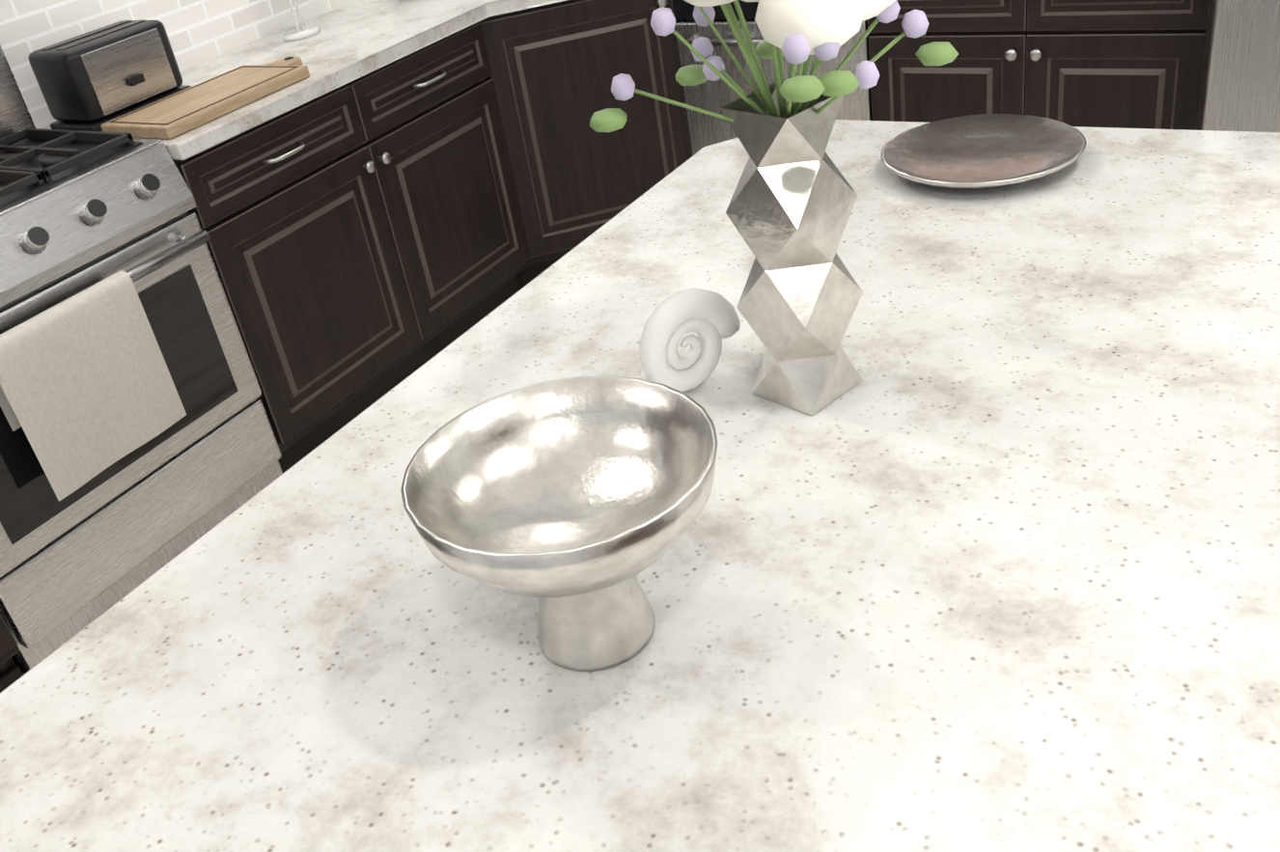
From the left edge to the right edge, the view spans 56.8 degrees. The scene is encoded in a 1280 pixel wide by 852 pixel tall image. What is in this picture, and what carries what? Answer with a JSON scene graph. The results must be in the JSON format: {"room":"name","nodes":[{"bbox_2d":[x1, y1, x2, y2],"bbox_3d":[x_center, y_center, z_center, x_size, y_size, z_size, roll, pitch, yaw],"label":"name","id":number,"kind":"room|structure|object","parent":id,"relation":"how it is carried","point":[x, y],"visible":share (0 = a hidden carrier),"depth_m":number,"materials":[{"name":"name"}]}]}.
{"room":"kitchen","nodes":[
{"label":"kitchen","id":0,"kind":"room"},
{"bbox_3d":[0.869,0.660,1.797,5.900,0.060,11.800,10,37,29],"label":"floor","id":1,"kind":"structure","parent":0,"visible":0},
{"bbox_2d":[0,613,23,693],"bbox_3d":[-1.700,0.290,2.223,0.557,0.876,0.556,10,37,29],"label":"base cabinet","id":2,"kind":"object","parent":1,"relation":"on","point":[10,673],"depth_m":2.45,"materials":[{"name":"brown wood"}]},
{"bbox_2d":[0,45,282,673],"bbox_3d":[-1.350,-0.161,2.590,0.604,1.150,0.760,10,37,29],"label":"range","id":3,"kind":"object","parent":1,"relation":"on","point":[80,210],"visible":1,"depth_m":2.56,"materials":[{"name":"silver metal"}]},
{"bbox_2d":[0,270,186,501],"bbox_3d":[-1.126,-0.086,2.416,0.042,0.350,0.340,10,37,29],"label":"towel","id":4,"kind":"object","parent":3,"relation":"hanging from","point":[88,391],"visible":1,"depth_m":2.40,"materials":[{"name":"beige fabric"}]},
{"bbox_2d":[169,154,415,473],"bbox_3d":[-1.030,-0.414,3.172,0.557,0.876,0.621,10,37,29],"label":"base cabinet","id":5,"kind":"object","parent":1,"relation":"on","point":[296,255],"depth_m":2.98,"materials":[{"name":"brown wood"}]},
{"bbox_2d":[35,0,1189,193],"bbox_3d":[0.078,-1.053,3.009,2.402,0.038,2.147,10,37,29],"label":"countertop","id":6,"kind":"structure","parent":5,"relation":"on","point":[496,92],"depth_m":3.27,"materials":[{"name":"white stone"}]},
{"bbox_2d":[27,20,191,131],"bbox_3d":[-1.265,-0.843,2.833,0.182,0.187,0.300,10,37,29],"label":"toaster","id":7,"kind":"object","parent":6,"relation":"on","point":[95,80],"visible":0.96,"depth_m":2.76,"materials":[{"name":"black plastic"}]},
{"bbox_2d":[100,55,309,139],"bbox_3d":[-1.002,-0.794,2.830,0.230,0.029,0.525,10,37,29],"label":"cutting board","id":8,"kind":"object","parent":6,"relation":"on","point":[183,111],"visible":0.94,"depth_m":2.76,"materials":[{"name":"brown wood"}]},
{"bbox_2d":[281,0,320,41],"bbox_3d":[-0.978,-1.280,3.260,0.090,0.394,0.147,10,37,29],"label":"heron","id":9,"kind":"object","parent":6,"relation":"on","point":[297,33],"visible":1,"depth_m":3.32,"materials":[{"name":"white ceramic"}]},
{"bbox_2d":[359,173,534,370],"bbox_3d":[-0.757,-0.682,3.528,0.592,0.876,0.649,10,37,29],"label":"base cabinet","id":10,"kind":"object","parent":1,"relation":"on","point":[388,195],"depth_m":3.42,"materials":[{"name":"brown wood"}]},
{"bbox_2d":[513,185,643,278],"bbox_3d":[-0.267,-1.006,3.913,0.958,0.876,0.878,10,37,29],"label":"base cabinet","id":11,"kind":"object","parent":1,"relation":"on","point":[556,221],"depth_m":3.74,"materials":[{"name":"brown wood"}]},
{"bbox_2d":[0,119,1279,851],"bbox_3d":[0.259,0.387,1.528,1.195,0.860,2.095,10,37,29],"label":"kitchen island","id":12,"kind":"object","parent":1,"relation":"on","point":[982,554],"visible":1,"depth_m":1.12,"materials":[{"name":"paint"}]},
{"bbox_2d":[400,375,717,671],"bbox_3d":[-0.054,0.108,1.051,0.270,0.195,0.270,10,37,29],"label":"bowl","id":13,"kind":"object","parent":12,"relation":"on","point":[575,506],"visible":1,"depth_m":1.05,"materials":[{"name":"silver metal"}]},
{"bbox_2d":[639,287,740,392],"bbox_3d":[0.060,-0.103,1.423,0.142,0.128,0.038,-26,35,-25],"label":"shell","id":14,"kind":"object","parent":12,"relation":"on","point":[710,319],"visible":0.98,"depth_m":1.40,"materials":[{"name":"white ceramic"}]},
{"bbox_2d":[589,0,958,416],"bbox_3d":[0.168,-0.284,1.269,0.337,0.561,0.352,10,37,29],"label":"vase","id":15,"kind":"object","parent":12,"relation":"on","point":[791,205],"visible":1,"depth_m":1.25,"materials":[{"name":"silver metal"}]},
{"bbox_2d":[880,113,1086,188],"bbox_3d":[0.553,-0.439,1.920,0.320,0.032,0.320,10,37,29],"label":"plate","id":16,"kind":"object","parent":12,"relation":"on","point":[984,151],"visible":1,"depth_m":1.94,"materials":[{"name":"brown ceramic"}]},
{"bbox_2d":[1112,0,1214,130],"bbox_3d":[1.346,-0.915,3.310,0.484,0.876,0.637,10,37,29],"label":"base cabinet","id":17,"kind":"object","parent":1,"relation":"on","point":[1171,93],"depth_m":2.92,"materials":[{"name":"brown wood"}]},
{"bbox_2d":[1200,0,1279,132],"bbox_3d":[1.836,-1.115,2.628,0.920,1.753,0.845,10,37,29],"label":"fridge","id":18,"kind":"object","parent":1,"relation":"on","point":[1242,88],"depth_m":2.69,"materials":[{"name":"silver metal"}]}
]}

